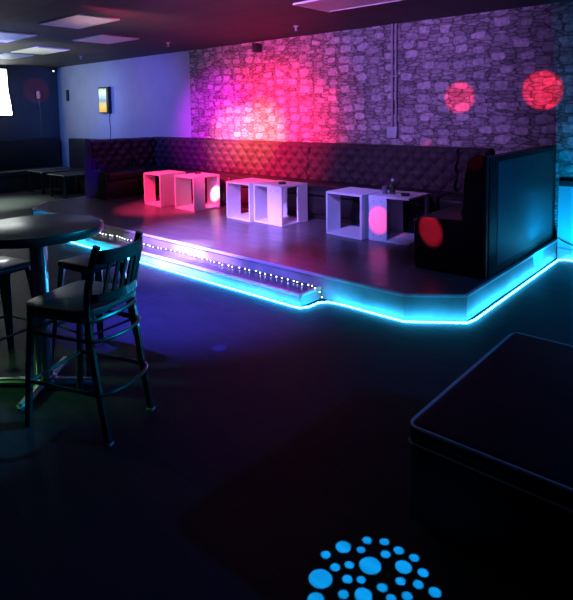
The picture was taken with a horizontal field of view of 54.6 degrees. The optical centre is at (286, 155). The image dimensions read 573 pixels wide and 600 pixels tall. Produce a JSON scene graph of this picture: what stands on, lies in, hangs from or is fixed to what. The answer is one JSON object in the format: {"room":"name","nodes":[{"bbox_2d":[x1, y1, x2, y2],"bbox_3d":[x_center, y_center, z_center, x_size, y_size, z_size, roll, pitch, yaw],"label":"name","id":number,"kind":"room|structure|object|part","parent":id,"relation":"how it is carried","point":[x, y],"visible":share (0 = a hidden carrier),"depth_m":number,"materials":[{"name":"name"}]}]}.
{"room":"entertainment venue","nodes":[
{"label":"entertainment venue","id":0,"kind":"room"},
{"bbox_2d":[0,65,61,165],"bbox_3d":[-8.225,-0.407,9.726,0.120,2.680,8.990,3,6,41],"label":"wall","id":1,"kind":"structure","parent":0,"point":[26,122],"depth_m":12.45,"materials":[{"name":"paint"}]},
{"bbox_2d":[0,69,12,115],"bbox_3d":[-6.372,-1.343,11.647,0.061,1.005,1.154,3,6,41],"label":"illuminated sign","id":2,"kind":"object","parent":1,"relation":"attached to","point":[5,102],"visible":1,"depth_m":11.95,"materials":[{"name":"white plastic"}]},
{"bbox_2d":[35,91,40,98],"bbox_3d":[-5.591,-1.379,12.493,0.119,0.178,0.089,3,6,41],"label":"wall lamp","id":3,"kind":"object","parent":1,"relation":"attached to","point":[37,93],"visible":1,"depth_m":12.46,"materials":[{"name":"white plastic"}]},
{"bbox_2d":[0,187,572,599],"bbox_3d":[-2.130,1.327,4.447,16.340,0.100,9.070,3,6,41],"label":"floor","id":4,"kind":"structure","parent":0,"point":[271,460],"depth_m":2.65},
{"bbox_2d":[0,256,31,346],"bbox_3d":[-1.841,1.013,3.563,0.431,0.663,0.431,2,5,29],"label":"metal bar stool","id":5,"kind":"object","parent":4,"relation":"on","point":[8,265],"visible":0.68,"depth_m":3.73,"materials":[{"name":"black metal"}]},
{"bbox_3d":[-1.903,1.011,3.781,0.078,0.634,0.120,-2,5,-16],"label":"leg","id":6,"kind":"part","parent":5,"relation":"part of","materials":[{"name":"black metal"}]},
{"bbox_3d":[-1.840,1.108,3.571,0.360,0.016,0.360,2,5,29],"label":"foot rail","id":7,"kind":"part","parent":5,"relation":"part of","materials":[{"name":"black metal"}]},
{"bbox_3d":[-1.845,0.708,3.538,0.310,0.048,0.310,2,5,29],"label":"seat","id":8,"kind":"part","parent":5,"relation":"part of","materials":[{"name":"black metal"}]},
{"bbox_3d":[-1.623,1.020,3.625,0.120,0.634,0.078,-2,5,-16],"label":"leg","id":9,"kind":"part","parent":5,"relation":"part of","materials":[{"name":"black metal"}]},
{"bbox_2d":[0,138,67,192],"bbox_3d":[-6.259,0.233,11.468,0.581,1.070,3.400,3,6,41],"label":"bench","id":10,"kind":"object","parent":4,"relation":"on","point":[17,156],"visible":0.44,"depth_m":12.12,"materials":[{"name":"leather"}]},
{"bbox_3d":[-6.420,0.074,11.594,0.160,0.770,3.400,3,6,41],"label":"backrest","id":11,"kind":"part","parent":10,"relation":"part of","materials":[{"name":"black leather"}]},
{"bbox_2d":[0,165,67,177],"bbox_3d":[-6.219,0.404,11.449,0.480,0.130,3.400,3,6,41],"label":"seat cushion","id":12,"kind":"object","parent":10,"relation":"on","point":[17,171],"depth_m":11.95,"materials":[{"name":"black leather"}]},
{"bbox_2d":[27,168,71,193],"bbox_3d":[-4.926,0.515,11.540,0.655,0.458,0.656,3,6,41],"label":"table","id":13,"kind":"object","parent":4,"relation":"on","point":[49,170],"visible":1,"depth_m":11.50,"materials":[{"name":"black plastic"}]},
{"bbox_3d":[-5.308,0.535,11.527,0.040,0.430,0.040,3,6,41],"label":"leg","id":14,"kind":"part","parent":13,"relation":"part of","materials":[{"name":"black metal"}]},
{"bbox_3d":[-4.902,0.558,11.172,0.040,0.430,0.040,3,6,41],"label":"leg","id":15,"kind":"part","parent":13,"relation":"part of","materials":[{"name":"black metal"}]},
{"bbox_3d":[-4.952,0.497,11.931,0.040,0.430,0.040,3,6,41],"label":"leg","id":16,"kind":"part","parent":13,"relation":"part of","materials":[{"name":"black metal"}]},
{"bbox_3d":[-4.546,0.520,11.576,0.040,0.430,0.040,3,6,41],"label":"leg","id":17,"kind":"part","parent":13,"relation":"part of","materials":[{"name":"black metal"}]},
{"bbox_2d":[0,214,103,410],"bbox_3d":[-1.441,0.879,3.259,0.736,0.960,0.736,3,6,41],"label":"bar table","id":18,"kind":"object","parent":4,"relation":"on","point":[35,233],"visible":0.88,"depth_m":3.22,"materials":[{"name":"laminate"}]},
{"bbox_2d":[47,171,84,198],"bbox_3d":[-4.215,0.560,10.851,0.655,0.458,0.656,3,6,41],"label":"table","id":19,"kind":"object","parent":4,"relation":"on","point":[76,174],"visible":0.81,"depth_m":10.79,"materials":[{"name":"black plastic"}]},
{"bbox_3d":[-4.596,0.581,10.838,0.040,0.430,0.040,3,6,41],"label":"leg","id":20,"kind":"part","parent":19,"relation":"part of","materials":[{"name":"black metal"}]},
{"bbox_3d":[-4.190,0.604,10.483,0.040,0.430,0.040,3,6,41],"label":"leg","id":21,"kind":"part","parent":19,"relation":"part of","materials":[{"name":"black metal"}]},
{"bbox_3d":[-4.240,0.543,11.243,0.040,0.430,0.040,3,6,41],"label":"leg","id":22,"kind":"part","parent":19,"relation":"part of","materials":[{"name":"black metal"}]},
{"bbox_2d":[54,138,94,192],"bbox_3d":[-4.250,0.183,11.725,1.900,1.070,0.581,3,6,41],"label":"bench","id":23,"kind":"object","parent":4,"relation":"on","point":[76,150],"visible":0.23,"depth_m":12.07,"materials":[{"name":"leather"}]},
{"bbox_2d":[57,167,84,177],"bbox_3d":[-4.281,0.356,11.702,1.900,0.130,0.480,3,6,41],"label":"seat cushion","id":24,"kind":"object","parent":23,"relation":"on","point":[73,168],"depth_m":11.79,"materials":[{"name":"black leather"}]},
{"bbox_3d":[-4.114,0.019,11.871,1.900,0.770,0.160,3,6,41],"label":"backrest","id":25,"kind":"part","parent":23,"relation":"part of","materials":[{"name":"black leather"}]},
{"bbox_2d":[25,231,154,446],"bbox_3d":[-1.024,0.897,2.900,0.562,0.980,0.432,1,5,22],"label":"bar chair","id":26,"kind":"object","parent":4,"relation":"on","point":[74,302],"visible":1,"depth_m":2.77,"materials":[{"name":"black wood"}]},
{"bbox_3d":[-1.312,1.086,2.838,0.084,0.618,0.032,0,5,6],"label":"leg","id":27,"kind":"part","parent":26,"relation":"part of","materials":[{"name":"black wood"}]},
{"bbox_3d":[-1.180,1.058,3.169,0.084,0.618,0.032,3,6,38],"label":"leg","id":28,"kind":"part","parent":26,"relation":"part of","materials":[{"name":"black wood"}]},
{"bbox_3d":[-1.063,0.744,2.902,0.430,0.044,0.432,1,5,22],"label":"seat","id":29,"kind":"part","parent":26,"relation":"part of","materials":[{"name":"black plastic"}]},
{"bbox_3d":[-1.042,0.784,2.897,0.430,0.024,0.388,1,5,22],"label":"seat frame","id":30,"kind":"part","parent":26,"relation":"part of","materials":[{"name":"black wood"}]},
{"bbox_3d":[-0.913,0.914,2.674,0.131,0.980,0.033,1,5,22],"label":"leg","id":31,"kind":"part","parent":26,"relation":"part of","materials":[{"name":"black wood"}]},
{"bbox_3d":[-0.855,0.676,2.813,0.095,0.045,0.332,1,5,22],"label":"rail","id":32,"kind":"part","parent":26,"relation":"part of","materials":[{"name":"black wood"}]},
{"bbox_3d":[-0.814,0.469,2.778,0.095,0.062,0.330,1,5,22],"label":"rail","id":33,"kind":"part","parent":26,"relation":"part of","materials":[{"name":"black wood"}]},
{"bbox_3d":[-0.788,0.887,2.986,0.131,0.980,0.033,1,5,22],"label":"leg","id":34,"kind":"part","parent":26,"relation":"part of","materials":[{"name":"black wood"}]},
{"bbox_2d":[52,253,134,375],"bbox_3d":[-1.266,0.998,3.650,0.431,0.663,0.431,2,6,33],"label":"metal bar stool","id":35,"kind":"object","parent":4,"relation":"on","point":[79,263],"visible":0.35,"depth_m":3.56,"materials":[{"name":"black metal"}]},
{"bbox_3d":[-1.487,1.019,3.605,0.120,0.634,0.078,-2,5,-12],"label":"leg","id":36,"kind":"part","parent":35,"relation":"part of","materials":[{"name":"black metal"}]},
{"bbox_3d":[-1.220,1.030,3.430,0.078,0.634,0.120,-2,5,-12],"label":"leg","id":37,"kind":"part","parent":35,"relation":"part of","materials":[{"name":"black metal"}]},
{"bbox_3d":[-1.270,0.693,3.625,0.310,0.048,0.310,2,6,33],"label":"seat","id":38,"kind":"part","parent":35,"relation":"part of","materials":[{"name":"black metal"}]},
{"bbox_3d":[-1.265,1.093,3.657,0.360,0.016,0.360,2,6,33],"label":"foot rail","id":39,"kind":"part","parent":35,"relation":"part of","materials":[{"name":"black metal"}]},
{"bbox_3d":[-1.312,0.995,3.872,0.078,0.634,0.120,-2,5,-12],"label":"leg","id":40,"kind":"part","parent":35,"relation":"part of","materials":[{"name":"black metal"}]},
{"bbox_3d":[-1.044,1.006,3.697,0.120,0.634,0.078,-2,5,-12],"label":"leg","id":41,"kind":"part","parent":35,"relation":"part of","materials":[{"name":"black metal"}]},
{"bbox_2d":[74,232,320,306],"bbox_3d":[-1.353,1.088,6.004,4.156,0.104,0.282,3,6,41],"label":"step","id":42,"kind":"structure","parent":4,"relation":"on","point":[265,285],"depth_m":5.27,"materials":[{"name":"laminate"}]},
{"bbox_2d":[99,233,323,297],"bbox_3d":[-1.238,1.066,6.008,4.126,0.096,0.071,3,6,41],"label":"string lights","id":43,"kind":"object","parent":42,"relation":"on","point":[99,233],"visible":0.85,"depth_m":5.39,"materials":[{"name":"grey plastic"}]},
{"bbox_2d":[32,195,557,320],"bbox_3d":[-0.633,0.925,7.273,7.096,0.204,2.608,3,6,41],"label":"stage platform","id":44,"kind":"object","parent":4,"relation":"on","point":[384,278],"visible":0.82,"depth_m":5.42,"materials":[{"name":"laminate"}]},
{"bbox_2d":[83,138,145,200],"bbox_3d":[-2.903,0.186,9.443,0.660,0.993,0.805,3,6,41],"label":"lounge sofa","id":45,"kind":"object","parent":44,"relation":"on","point":[110,174],"visible":0.98,"depth_m":9.31,"materials":[{"name":"black leather"}]},
{"bbox_3d":[-3.150,0.212,9.158,0.655,0.993,0.050,3,6,41],"label":"panel","id":46,"kind":"part","parent":45,"relation":"part of","materials":[{"name":"black leather"}]},
{"bbox_3d":[-3.042,-0.020,9.580,0.252,0.545,0.755,3,6,41],"label":"backrest","id":47,"kind":"part","parent":45,"relation":"part of","materials":[{"name":"black leather"}]},
{"bbox_2d":[101,168,145,180],"bbox_3d":[-2.813,0.309,9.409,0.470,0.150,0.747,3,6,41],"label":"seat cushion","id":48,"kind":"object","parent":45,"relation":"on","point":[112,174],"depth_m":9.29,"materials":[{"name":"black leather"}]},
{"bbox_2d":[144,170,185,206],"bbox_3d":[-1.875,0.493,8.582,0.450,0.490,0.470,4,6,44],"label":"table","id":49,"kind":"object","parent":44,"relation":"on","point":[166,177],"visible":0.87,"depth_m":8.42,"materials":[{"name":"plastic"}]},
{"bbox_2d":[128,137,214,194],"bbox_3d":[-2.042,0.170,9.700,1.615,0.960,0.700,3,6,41],"label":"lounge sofa","id":50,"kind":"object","parent":44,"relation":"on","point":[151,154],"visible":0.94,"depth_m":9.82,"materials":[{"name":"black leather"}]},
{"bbox_3d":[-2.624,-0.062,10.056,0.252,0.540,0.500,3,6,41],"label":"backrest","id":51,"kind":"part","parent":50,"relation":"part of","materials":[{"name":"black leather"}]},
{"bbox_2d":[134,165,171,171],"bbox_3d":[-2.407,0.264,9.902,0.800,0.150,0.510,3,6,41],"label":"seat cushion","id":52,"kind":"object","parent":50,"relation":"on","point":[149,168],"depth_m":9.77,"materials":[{"name":"black leather"}]},
{"bbox_2d":[155,167,203,177],"bbox_3d":[-1.800,0.298,9.371,0.800,0.150,0.510,3,6,41],"label":"seat cushion","id":53,"kind":"object","parent":50,"relation":"on","point":[185,169],"depth_m":9.36,"materials":[{"name":"black leather"}]},
{"bbox_3d":[-1.898,-0.055,9.850,1.615,0.540,0.252,3,6,41],"label":"backrest","id":54,"kind":"part","parent":50,"relation":"part of","materials":[{"name":"black leather"}]},
{"bbox_2d":[174,172,219,211],"bbox_3d":[-1.310,0.520,8.154,0.465,0.490,0.470,4,6,44],"label":"table","id":55,"kind":"object","parent":44,"relation":"on","point":[183,199],"visible":0.97,"depth_m":8.16,"materials":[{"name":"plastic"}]},
{"bbox_2d":[186,139,314,213],"bbox_3d":[-0.607,0.255,8.445,2.160,0.950,0.700,3,6,41],"label":"lounge sofa","id":56,"kind":"object","parent":44,"relation":"on","point":[231,159],"visible":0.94,"depth_m":8.37,"materials":[{"name":"black leather"}]},
{"bbox_2d":[186,170,249,185],"bbox_3d":[-1.075,0.339,8.738,1.072,0.150,0.510,3,6,41],"label":"seat cushion","id":57,"kind":"object","parent":56,"relation":"on","point":[224,175],"depth_m":8.60,"materials":[{"name":"black leather"}]},
{"bbox_3d":[-0.463,0.030,8.596,2.160,0.530,0.252,3,6,41],"label":"backrest","id":58,"kind":"part","parent":56,"relation":"part of","materials":[{"name":"black leather"}]},
{"bbox_2d":[231,174,304,187],"bbox_3d":[-0.262,0.385,8.027,1.072,0.150,0.510,3,6,41],"label":"seat cushion","id":59,"kind":"object","parent":56,"relation":"on","point":[286,177],"depth_m":8.04,"materials":[{"name":"black leather"}]},
{"bbox_2d":[226,178,275,221],"bbox_3d":[-0.468,0.571,7.365,0.465,0.490,0.470,4,6,44],"label":"table","id":60,"kind":"object","parent":44,"relation":"on","point":[233,191],"visible":0.81,"depth_m":7.36,"materials":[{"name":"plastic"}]},
{"bbox_2d":[253,180,307,226],"bbox_3d":[-0.076,0.591,7.058,0.500,0.490,0.473,4,6,44],"label":"table","id":61,"kind":"object","parent":44,"relation":"on","point":[271,197],"visible":0.99,"depth_m":6.98,"materials":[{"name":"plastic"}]},
{"bbox_2d":[326,187,381,239],"bbox_3d":[0.793,0.638,6.314,0.500,0.490,0.470,4,6,44],"label":"table","id":62,"kind":"object","parent":44,"relation":"on","point":[333,226],"visible":0.63,"depth_m":6.29,"materials":[{"name":"plastic"}]},
{"bbox_2d":[288,142,462,232],"bbox_3d":[1.036,0.348,7.009,2.190,0.950,0.700,3,6,41],"label":"lounge sofa","id":63,"kind":"object","parent":44,"relation":"on","point":[433,170],"visible":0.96,"depth_m":6.95,"materials":[{"name":"black leather"}]},
{"bbox_2d":[288,179,371,199],"bbox_3d":[0.563,0.431,7.306,1.087,0.150,0.510,3,6,41],"label":"seat cushion","id":64,"kind":"object","parent":63,"relation":"on","point":[316,188],"depth_m":7.18,"materials":[{"name":"black leather"}]},
{"bbox_3d":[1.181,0.123,7.159,2.190,0.530,0.252,3,6,41],"label":"backrest","id":65,"kind":"part","parent":63,"relation":"part of","materials":[{"name":"black leather"}]},
{"bbox_2d":[355,185,453,208],"bbox_3d":[1.387,0.477,6.585,1.087,0.150,0.510,3,6,41],"label":"seat cushion","id":66,"kind":"object","parent":63,"relation":"on","point":[435,193],"depth_m":6.38,"materials":[{"name":"black leather"}]},
{"bbox_2d":[369,190,428,245],"bbox_3d":[1.218,0.656,6.019,0.475,0.490,0.473,3,6,39],"label":"table","id":67,"kind":"object","parent":44,"relation":"on","point":[385,210],"visible":0.79,"depth_m":5.96,"materials":[{"name":"plastic"}]},
{"bbox_2d":[382,186,387,193],"bbox_3d":[1.069,0.368,6.036,0.062,0.085,0.062,3,6,41],"label":"tumbler","id":68,"kind":"object","parent":67,"relation":"on","point":[384,188],"visible":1,"depth_m":6.01,"materials":[{"name":"clear glass"}]},
{"bbox_2d":[390,179,394,193],"bbox_3d":[1.148,0.329,6.010,0.064,0.166,0.064,3,6,41],"label":"bottle","id":69,"kind":"object","parent":67,"relation":"on","point":[392,185],"visible":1,"depth_m":5.99,"materials":[{"name":"green glass"}]},
{"bbox_2d":[439,147,491,208],"bbox_3d":[1.989,0.402,6.175,0.325,0.950,0.700,3,6,41],"label":"lounge sofa","id":70,"kind":"object","parent":44,"relation":"on","point":[465,153],"visible":0.33,"depth_m":6.27,"materials":[{"name":"black leather"}]},
{"bbox_2d":[439,192,462,208],"bbox_3d":[1.928,0.508,6.112,0.317,0.150,0.510,3,6,41],"label":"seat cushion","id":71,"kind":"object","parent":70,"relation":"on","point":[457,198],"depth_m":5.97,"materials":[{"name":"black leather"}]},
{"bbox_3d":[2.134,0.177,6.326,0.325,0.530,0.252,3,6,41],"label":"backrest","id":72,"kind":"part","parent":70,"relation":"part of","materials":[{"name":"black leather"}]},
{"bbox_2d":[414,145,555,279],"bbox_3d":[1.989,0.425,5.403,0.672,1.028,1.850,3,6,41],"label":"lounge sofa","id":73,"kind":"object","parent":44,"relation":"on","point":[505,214],"visible":1,"depth_m":4.80,"materials":[{"name":"black leather"}]},
{"bbox_2d":[422,204,462,218],"bbox_3d":[1.635,0.589,5.162,0.470,0.150,0.892,3,6,41],"label":"seat cushion","id":74,"kind":"object","parent":73,"relation":"on","point":[453,212],"depth_m":5.06,"materials":[{"name":"black leather"}]},
{"bbox_3d":[1.390,0.487,4.734,0.655,1.028,0.050,3,6,41],"label":"panel","id":75,"kind":"part","parent":73,"relation":"part of","materials":[{"name":"black leather"}]},
{"bbox_3d":[2.152,0.236,5.276,0.253,0.580,1.800,3,6,41],"label":"backrest","id":76,"kind":"part","parent":73,"relation":"part of","materials":[{"name":"black leather"}]},
{"bbox_3d":[2.244,0.453,5.215,0.024,0.995,1.800,3,6,41],"label":"frame","id":77,"kind":"part","parent":73,"relation":"part of","materials":[{"name":"black leather"}]},
{"bbox_3d":[2.270,0.434,5.223,0.012,0.880,1.530,3,6,41],"label":"panel","id":78,"kind":"part","parent":73,"relation":"part of","materials":[{"name":"grey plastic"}]},
{"bbox_2d":[71,242,572,323],"bbox_3d":[0.309,1.091,6.215,10.017,0.014,2.879,3,6,41],"label":"light","id":79,"kind":"object","parent":4,"relation":"on","point":[518,288],"visible":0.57,"depth_m":4.62,"materials":[{"name":"blue"}]},
{"bbox_2d":[408,332,572,599],"bbox_3d":[1.323,1.204,2.100,1.322,0.425,1.142,3,6,41],"label":"ottoman","id":80,"kind":"object","parent":4,"relation":"on","point":[492,453],"visible":1,"depth_m":1.99,"materials":[{"name":"black leather"}]},
{"bbox_2d":[409,333,572,507],"bbox_3d":[1.320,1.028,2.086,1.312,0.073,1.132,3,6,41],"label":"cushion","id":81,"kind":"object","parent":80,"relation":"on","point":[507,421],"depth_m":2.09,"materials":[{"name":"black leather"}]},
{"bbox_2d":[0,0,572,67],"bbox_3d":[-2.169,-1.444,4.223,16.340,0.100,9.070,3,6,41],"label":"ceiling","id":82,"kind":"structure","parent":0,"point":[188,25],"depth_m":6.59,"materials":[{"name":"black paint"}]},
{"bbox_2d":[0,53,33,59],"bbox_3d":[-5.084,-1.821,10.149,0.990,0.017,0.480,3,6,41],"label":"ceiling light panel","id":83,"kind":"object","parent":82,"relation":"attached to","point":[9,56],"visible":1,"depth_m":10.01,"materials":[{"name":"plastic"}]},
{"bbox_2d":[0,54,28,58],"bbox_3d":[-5.084,-1.823,10.149,0.950,0.011,0.440,3,6,41],"label":"diffuser","id":84,"kind":"object","parent":83,"relation":"attached to","point":[2,56],"depth_m":10.13,"materials":[{"name":"white plastic"}]},
{"bbox_2d":[0,31,36,42],"bbox_3d":[-3.894,-1.635,7.644,0.990,0.017,0.470,3,6,41],"label":"ceiling light panel","id":85,"kind":"object","parent":82,"relation":"attached to","point":[5,37],"visible":1,"depth_m":7.56,"materials":[{"name":"plastic"}]},
{"bbox_2d":[0,33,30,41],"bbox_3d":[-3.894,-1.638,7.644,0.950,0.011,0.430,3,6,41],"label":"diffuser","id":86,"kind":"object","parent":85,"relation":"attached to","point":[4,37],"depth_m":7.58,"materials":[{"name":"white plastic"}]},
{"bbox_2d":[11,46,69,54],"bbox_3d":[-4.140,-1.768,9.331,0.990,0.017,0.550,3,6,41],"label":"ceiling light panel","id":87,"kind":"object","parent":82,"relation":"attached to","point":[34,50],"visible":1,"depth_m":9.28,"materials":[{"name":"plastic"}]},
{"bbox_2d":[17,48,63,53],"bbox_3d":[-4.140,-1.771,9.331,0.950,0.011,0.510,3,6,41],"label":"diffuser","id":88,"kind":"object","parent":87,"relation":"attached to","point":[29,50],"depth_m":9.29,"materials":[{"name":"white plastic"}]},
{"bbox_2d":[38,13,119,28],"bbox_3d":[-2.418,-1.560,6.447,0.930,0.017,0.510,3,6,41],"label":"ceiling light panel","id":89,"kind":"object","parent":82,"relation":"attached to","point":[76,21],"visible":1,"depth_m":6.41,"materials":[{"name":"plastic"}]},
{"bbox_2d":[44,15,112,27],"bbox_3d":[-2.418,-1.563,6.447,0.890,0.011,0.470,3,6,41],"label":"diffuser","id":90,"kind":"object","parent":89,"relation":"attached to","point":[71,21],"depth_m":6.41,"materials":[{"name":"white plastic"}]},
{"bbox_2d":[72,34,139,43],"bbox_3d":[-2.611,-1.684,8.021,0.820,0.017,0.590,3,6,41],"label":"ceiling light panel","id":91,"kind":"object","parent":82,"relation":"attached to","point":[102,38],"visible":1,"depth_m":7.99,"materials":[{"name":"plastic"}]},
{"bbox_2d":[77,36,132,43],"bbox_3d":[-2.611,-1.687,8.020,0.780,0.011,0.550,3,6,41],"label":"diffuser","id":92,"kind":"object","parent":91,"relation":"attached to","point":[92,39],"depth_m":8.01,"materials":[{"name":"white plastic"}]},
{"bbox_2d":[293,0,402,11],"bbox_3d":[0.614,-1.525,5.486,0.940,0.017,0.600,3,6,41],"label":"ceiling light panel","id":93,"kind":"object","parent":82,"relation":"attached to","point":[322,5],"visible":1,"depth_m":5.59,"materials":[{"name":"plastic"}]},
{"bbox_2d":[57,1,572,238],"bbox_3d":[0.812,-0.372,7.702,16.140,2.680,0.120,3,6,41],"label":"wall","id":94,"kind":"structure","parent":0,"point":[501,81],"depth_m":7.37,"materials":[{"name":"stone"}]},
{"bbox_2d":[66,90,68,100],"bbox_3d":[-4.963,-1.371,12.581,0.070,0.250,0.039,3,6,41],"label":"wall thermostat","id":95,"kind":"object","parent":94,"relation":"attached to","point":[67,91],"visible":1,"depth_m":12.56,"materials":[{"name":"black plastic"}]},
{"bbox_2d":[98,87,111,112],"bbox_3d":[-3.774,-1.162,11.529,0.380,0.540,0.078,3,6,41],"label":"screen","id":96,"kind":"object","parent":94,"relation":"attached to","point":[104,93],"visible":1,"depth_m":11.46,"materials":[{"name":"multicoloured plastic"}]},
{"bbox_2d":[98,88,106,111],"bbox_3d":[-3.817,-1.156,11.518,0.280,0.490,0.004,3,6,41],"label":"print","id":97,"kind":"object","parent":96,"relation":"attached to","point":[102,92],"depth_m":11.51},
{"bbox_2d":[252,43,261,51],"bbox_3d":[-0.446,-1.658,8.507,0.100,0.130,0.149,3,6,41],"label":"wall speaker","id":98,"kind":"object","parent":94,"relation":"attached to","point":[256,47],"visible":1,"depth_m":8.46,"materials":[{"name":"black plastic"}]},
{"bbox_2d":[387,23,398,137],"bbox_3d":[1.349,-0.949,7.052,0.145,1.440,0.064,3,6,41],"label":"conduit","id":99,"kind":"object","parent":94,"relation":"attached to","point":[392,132],"visible":1,"depth_m":7.04,"materials":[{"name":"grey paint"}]},
{"bbox_2d":[557,186,572,249],"bbox_3d":[4.865,0.755,4.149,5.275,0.660,0.020,3,6,41],"label":"wall panel","id":100,"kind":"object","parent":94,"relation":"attached to","point":[565,198],"visible":1,"depth_m":5.83,"materials":[{"name":"blue paint"}]},
{"bbox_2d":[557,248,572,259],"bbox_3d":[4.867,1.141,4.176,5.275,0.115,0.030,3,6,41],"label":"baseboard","id":101,"kind":"structure","parent":94,"relation":"attached to","point":[562,253],"depth_m":5.85,"materials":[{"name":"blue paint"}]},
{"bbox_2d":[558,180,572,186],"bbox_3d":[4.855,0.397,4.114,5.275,0.060,0.035,3,6,41],"label":"trim","id":102,"kind":"structure","parent":94,"relation":"attached to","point":[565,183],"depth_m":5.79,"materials":[{"name":"black"}]}
]}

